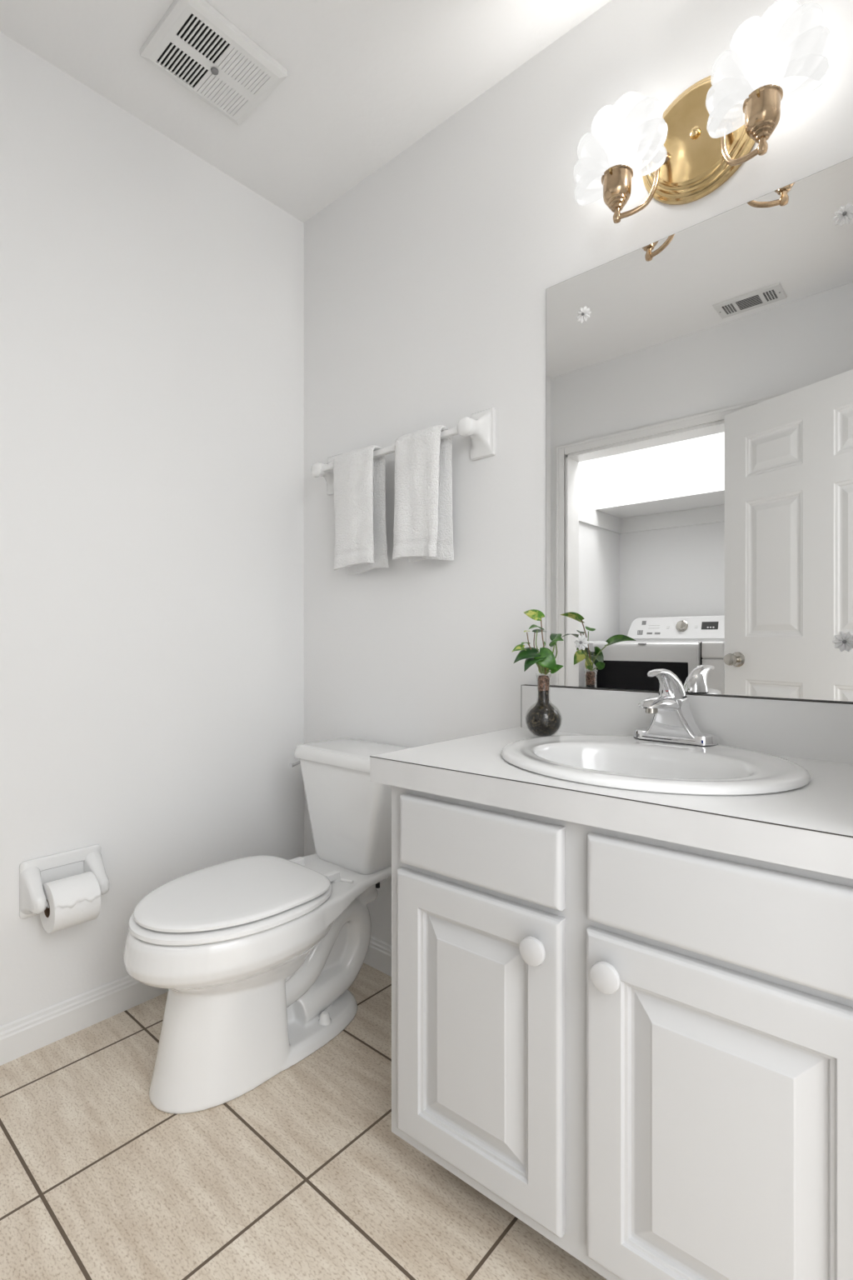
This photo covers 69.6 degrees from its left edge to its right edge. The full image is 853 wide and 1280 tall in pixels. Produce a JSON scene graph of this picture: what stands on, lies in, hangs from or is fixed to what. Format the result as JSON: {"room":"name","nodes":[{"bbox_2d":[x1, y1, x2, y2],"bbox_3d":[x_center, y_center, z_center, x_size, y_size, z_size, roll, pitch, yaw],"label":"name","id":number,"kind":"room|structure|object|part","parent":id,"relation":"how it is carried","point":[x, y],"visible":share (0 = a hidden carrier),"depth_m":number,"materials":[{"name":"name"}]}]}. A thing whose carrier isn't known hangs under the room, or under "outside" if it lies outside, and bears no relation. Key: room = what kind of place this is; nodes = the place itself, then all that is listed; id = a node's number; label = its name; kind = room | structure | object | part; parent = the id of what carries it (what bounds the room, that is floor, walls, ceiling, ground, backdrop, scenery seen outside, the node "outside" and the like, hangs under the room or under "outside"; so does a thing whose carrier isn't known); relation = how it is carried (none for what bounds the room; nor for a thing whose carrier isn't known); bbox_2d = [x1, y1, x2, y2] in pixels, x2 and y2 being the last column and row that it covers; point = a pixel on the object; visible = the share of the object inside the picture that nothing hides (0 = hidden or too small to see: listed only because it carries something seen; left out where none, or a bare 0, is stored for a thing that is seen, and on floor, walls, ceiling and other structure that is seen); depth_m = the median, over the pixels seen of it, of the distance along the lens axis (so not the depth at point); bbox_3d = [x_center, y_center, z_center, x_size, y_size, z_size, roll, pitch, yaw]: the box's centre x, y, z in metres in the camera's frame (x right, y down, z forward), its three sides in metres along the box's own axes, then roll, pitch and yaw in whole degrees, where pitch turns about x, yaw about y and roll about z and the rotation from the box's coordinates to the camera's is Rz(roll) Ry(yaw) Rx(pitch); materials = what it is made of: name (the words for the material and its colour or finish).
{"room":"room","nodes":[
{"label":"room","id":0,"kind":"room"},
{"bbox_2d":[0,31,304,1026],"bbox_3d":[-1.078,-0.220,1.487,0.150,2.440,1.812,0,0,41],"label":"wall","id":1,"kind":"structure","parent":0,"point":[152,300],"depth_m":1.68,"materials":[{"name":"white paint"}]},
{"bbox_2d":[19,844,109,919],"bbox_3d":[-0.890,0.605,1.521,0.086,0.138,0.184,0,0,41],"label":"toilet paper holder","id":2,"kind":"object","parent":1,"relation":"attached to","point":[34,872],"visible":0.78,"depth_m":1.52,"materials":[{"name":"white ceramic"}]},
{"bbox_3d":[-0.935,0.607,1.466,0.081,0.122,0.042,0,0,41],"label":"arm","id":3,"kind":"part","parent":2,"relation":"part of","materials":[{"name":"white ceramic"}]},
{"bbox_2d":[39,871,101,933],"bbox_3d":[-0.873,0.640,1.500,0.117,0.115,0.102,0,0,41],"label":"toilet paper roll","id":4,"kind":"object","parent":2,"relation":"hanging from","point":[74,900],"visible":0.94,"depth_m":1.47,"materials":[{"name":"white paper"}]},
{"bbox_3d":[-0.841,0.607,1.572,0.081,0.122,0.042,0,0,41],"label":"arm","id":5,"kind":"part","parent":2,"relation":"part of","materials":[{"name":"white ceramic"}]},
{"bbox_2d":[0,975,168,1065],"bbox_3d":[-0.976,0.958,1.479,0.013,0.085,1.690,0,0,41],"label":"baseboard","id":6,"kind":"structure","parent":1,"relation":"attached to","point":[23,1036],"depth_m":1.56,"materials":[{"name":"white paint"}]},
{"bbox_2d":[0,962,607,1279],"bbox_3d":[-0.263,1.025,0.180,3.200,0.050,3.000,0,0,41],"label":"floor","id":7,"kind":"structure","parent":0,"point":[304,1174],"depth_m":1.14,"materials":[{"name":"tile"}]},
{"bbox_2d":[123,738,409,1114],"bbox_3d":[-0.375,0.655,1.562,0.396,0.690,0.754,0,0,41],"label":"toilet","id":8,"kind":"object","parent":7,"relation":"on","point":[257,958],"visible":0.99,"depth_m":1.41,"materials":[{"name":"white ceramic"}]},
{"bbox_3d":[-0.458,0.615,1.458,0.370,0.018,0.467,0,0,41],"label":"seat","id":9,"kind":"part","parent":8,"relation":"part of","materials":[{"name":"white plastic"}]},
{"bbox_3d":[-0.465,0.594,1.449,0.348,0.016,0.424,0,0,41],"label":"seat lid","id":10,"kind":"part","parent":8,"relation":"part of","materials":[{"name":"white plastic"}]},
{"bbox_3d":[-0.377,0.813,1.550,0.369,0.374,0.733,0,0,41],"label":"bowl","id":11,"kind":"part","parent":8,"relation":"part of","materials":[{"name":"white ceramic"}]},
{"bbox_3d":[-0.381,0.367,1.837,0.022,0.024,0.059,0,0,41],"label":"flush lever","id":12,"kind":"part","parent":8,"relation":"part of","materials":[{"name":"silver metal"}]},
{"bbox_3d":[-0.190,0.488,1.765,0.363,0.284,0.186,0,0,41],"label":"tank","id":13,"kind":"part","parent":8,"relation":"part of","materials":[{"name":"white ceramic"}]},
{"bbox_3d":[-0.190,0.329,1.764,0.386,0.038,0.207,0,0,41],"label":"tank lid","id":14,"kind":"part","parent":8,"relation":"part of","materials":[{"name":"white ceramic"}]},
{"bbox_2d":[391,785,852,1279],"bbox_3d":[0.365,0.631,1.059,0.765,0.737,0.515,0,0,39],"label":"vanity cabinet","id":15,"kind":"object","parent":7,"relation":"on","point":[638,1049],"visible":0.98,"depth_m":0.84,"materials":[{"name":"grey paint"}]},
{"bbox_3d":[0.075,0.648,1.010,0.326,0.469,0.019,0,0,39],"label":"door","id":16,"kind":"part","parent":15,"relation":"part of","materials":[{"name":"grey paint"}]},
{"bbox_3d":[0.078,0.340,1.008,0.319,0.123,0.019,0,0,39],"label":"false drawer","id":17,"kind":"part","parent":15,"relation":"part of","materials":[{"name":"grey paint"}]},
{"bbox_3d":[0.161,0.460,0.911,0.041,0.041,0.028,0,0,39],"label":"knob","id":18,"kind":"part","parent":15,"relation":"part of","materials":[{"name":"grey"}]},
{"bbox_3d":[0.247,0.460,0.841,0.041,0.041,0.028,0,0,39],"label":"knob","id":19,"kind":"part","parent":15,"relation":"part of","materials":[{"name":"grey"}]},
{"bbox_2d":[370,684,852,879],"bbox_3d":[0.370,0.187,1.073,0.806,0.152,0.522,0,0,41],"label":"countertop","id":20,"kind":"structure","parent":15,"relation":"on","point":[809,827],"depth_m":0.99,"materials":[{"name":"white laminate"}]},
{"bbox_2d":[511,609,564,736],"bbox_3d":[0.246,0.072,1.360,0.113,0.284,0.209,0,0,9],"label":"potted plant","id":21,"kind":"object","parent":20,"relation":"on","point":[543,720],"visible":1,"depth_m":1.34,"materials":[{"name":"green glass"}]},
{"bbox_3d":[0.239,0.029,1.361,0.029,0.092,0.019,0,0,41],"label":"stem","id":22,"kind":"part","parent":21,"relation":"part of","materials":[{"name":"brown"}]},
{"bbox_3d":[0.251,0.026,1.359,0.019,0.097,0.002,0,0,0],"label":"stem","id":23,"kind":"part","parent":21,"relation":"part of","materials":[{"name":"green"}]},
{"bbox_3d":[0.261,0.013,1.370,0.022,0.124,0.016,0,0,41],"label":"stem","id":24,"kind":"part","parent":21,"relation":"part of","materials":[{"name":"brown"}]},
{"bbox_3d":[0.280,0.041,1.342,0.019,0.068,0.043,0,0,-19],"label":"stem","id":25,"kind":"part","parent":21,"relation":"part of","materials":[{"name":"green plant"}]},
{"bbox_2d":[501,735,810,795],"bbox_3d":[0.377,0.275,1.079,0.509,0.150,0.437,0,0,41],"label":"sink","id":26,"kind":"object","parent":20,"relation":"in","point":[627,762],"visible":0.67,"depth_m":1.08,"materials":[{"name":"white ceramic"}]},
{"bbox_2d":[634,669,718,746],"bbox_3d":[0.456,0.129,1.182,0.162,0.148,0.174,0,0,41],"label":"faucet","id":27,"kind":"object","parent":20,"relation":"on","point":[672,721],"visible":1,"depth_m":1.19,"materials":[{"name":"silver metal"}]},
{"bbox_3d":[0.442,0.125,1.165,0.052,0.036,0.131,0,0,41],"label":"spout","id":28,"kind":"part","parent":27,"relation":"part of","materials":[{"name":"silver metal"}]},
{"bbox_3d":[0.460,0.084,1.186,0.051,0.058,0.137,0,0,41],"label":"lever","id":29,"kind":"part","parent":27,"relation":"part of","materials":[{"name":"silver metal"}]},
{"bbox_3d":[0.495,0.192,1.226,0.160,0.019,0.054,0,0,41],"label":"plate","id":30,"kind":"part","parent":27,"relation":"part of","materials":[{"name":"silver metal"}]},
{"bbox_3d":[0.369,0.648,0.771,0.355,0.469,0.019,0,0,39],"label":"door","id":31,"kind":"part","parent":15,"relation":"part of","materials":[{"name":"grey paint"}]},
{"bbox_3d":[0.369,0.340,0.770,0.354,0.123,0.019,0,0,39],"label":"false drawer","id":32,"kind":"part","parent":15,"relation":"part of","materials":[{"name":"grey paint"}]},
{"bbox_2d":[0,0,611,222],"bbox_3d":[-0.695,-1.470,0.559,2.050,0.060,3.000,0,0,41],"label":"ceiling","id":33,"kind":"structure","parent":0,"point":[366,81],"depth_m":1.54,"materials":[{"name":"white paint"}]},
{"bbox_2d":[140,0,287,125],"bbox_3d":[-0.525,-1.425,1.522,0.226,0.030,0.270,0,0,41],"label":"exhaust fan cover","id":34,"kind":"object","parent":33,"relation":"attached to","point":[227,69],"visible":1,"depth_m":1.50,"materials":[{"name":"white plastic"}]},
{"bbox_2d":[333,445,389,574],"bbox_3d":[-0.199,-0.385,1.836,0.182,0.365,0.090,0,0,41],"label":"hand towel","id":35,"kind":"object","parent":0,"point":[359,478],"visible":0.98,"depth_m":1.80,"materials":[{"name":"white fabric"}]},
{"bbox_2d":[304,0,852,944],"bbox_3d":[0.240,-0.220,1.615,1.960,2.440,0.120,0,0,41],"label":"wall","id":36,"kind":"structure","parent":0,"point":[427,282],"depth_m":1.64,"materials":[{"name":"white paint"}]},
{"bbox_2d":[364,935,391,976],"bbox_3d":[-0.074,0.958,1.803,0.920,0.085,0.013,0,0,41],"label":"baseboard","id":37,"kind":"structure","parent":36,"relation":"attached to","point":[378,956],"depth_m":1.86,"materials":[{"name":"white paint"}]},
{"bbox_2d":[310,407,495,494],"bbox_3d":[-0.103,-0.540,1.775,0.672,0.124,0.092,0,0,41],"label":"towel bar","id":38,"kind":"object","parent":36,"relation":"attached to","point":[481,427],"visible":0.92,"depth_m":1.59,"materials":[{"name":"white"}]},
{"bbox_3d":[-0.326,-0.540,1.971,0.078,0.124,0.092,0,0,41],"label":"post","id":39,"kind":"part","parent":38,"relation":"part of","materials":[{"name":"white"}]},
{"bbox_2d":[392,425,454,562],"bbox_3d":[-0.010,-0.391,1.669,0.170,0.354,0.092,0,0,41],"label":"hand towel","id":40,"kind":"object","parent":38,"relation":"hanging from","point":[423,528],"visible":1,"depth_m":1.64,"materials":[{"name":"white fabric"}]},
{"bbox_3d":[0.120,-0.540,1.579,0.078,0.124,0.092,0,0,41],"label":"post","id":41,"kind":"part","parent":38,"relation":"part of","materials":[{"name":"white"}]},
{"bbox_2d":[521,685,852,764],"bbox_3d":[0.540,0.164,1.259,0.796,0.104,0.018,0,0,41],"label":"backsplash","id":42,"kind":"structure","parent":36,"relation":"attached to","point":[807,730],"depth_m":1.19,"materials":[{"name":"white laminate"}]},
{"bbox_2d":[546,157,852,702],"bbox_3d":[0.555,-0.370,1.254,0.702,0.960,0.006,0,0,41],"label":"mirror","id":43,"kind":"object","parent":36,"relation":"attached to","point":[700,415],"visible":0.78,"depth_m":1.24,"materials":[{"name":"grey mirror"}]},
{"bbox_2d":[574,635,589,649],"bbox_3d":[0.358,0.006,1.419,0.037,0.036,0.007,0,0,41],"label":"rosette","id":44,"kind":"object","parent":43,"relation":"attached to","point":[582,642],"visible":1,"depth_m":1.42,"materials":[{"name":"white plastic"}]},
{"bbox_2d":[576,305,591,323],"bbox_3d":[0.361,-0.752,1.416,0.037,0.036,0.007,0,0,41],"label":"rosette","id":45,"kind":"object","parent":43,"relation":"attached to","point":[584,313],"visible":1,"depth_m":1.41,"materials":[{"name":"white plastic"}]},
{"bbox_2d":[832,631,852,651],"bbox_3d":[0.739,0.003,1.084,0.037,0.036,0.007,0,0,41],"label":"rosette","id":46,"kind":"object","parent":43,"relation":"attached to","point":[843,642],"visible":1,"depth_m":1.08,"materials":[{"name":"white plastic"}]},
{"bbox_2d":[832,203,852,226],"bbox_3d":[0.739,-0.753,1.084,0.037,0.036,0.007,0,0,41],"label":"rosette","id":47,"kind":"object","parent":43,"relation":"attached to","point":[845,214],"visible":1,"depth_m":1.08,"materials":[{"name":"white plastic"}]},
{"bbox_2d":[573,0,831,223],"bbox_3d":[0.514,-1.004,1.198,0.469,0.270,0.145,0,0,41],"label":"wall sconce","id":48,"kind":"object","parent":36,"relation":"attached to","point":[682,153],"visible":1,"depth_m":1.20,"materials":[{"name":"white glass"}]},
{"bbox_3d":[0.393,-1.028,1.266,0.197,0.171,0.087,0,0,41],"label":"lamp shade","id":49,"kind":"part","parent":48,"relation":"part of","materials":[{"name":"white glass"}]},
{"bbox_3d":[0.446,-0.940,1.263,0.119,0.142,0.041,0,0,2],"label":"arm","id":50,"kind":"part","parent":48,"relation":"part of","materials":[{"name":"gold metal"}]},
{"bbox_3d":[0.582,-0.940,1.143,0.041,0.142,0.119,0,0,-9],"label":"arm","id":51,"kind":"part","parent":48,"relation":"part of","materials":[{"name":"gold metal"}]},
{"bbox_3d":[0.597,-1.028,1.086,0.197,0.171,0.087,0,0,41],"label":"lamp shade","id":52,"kind":"part","parent":48,"relation":"part of","materials":[{"name":"white glass"}]}
]}

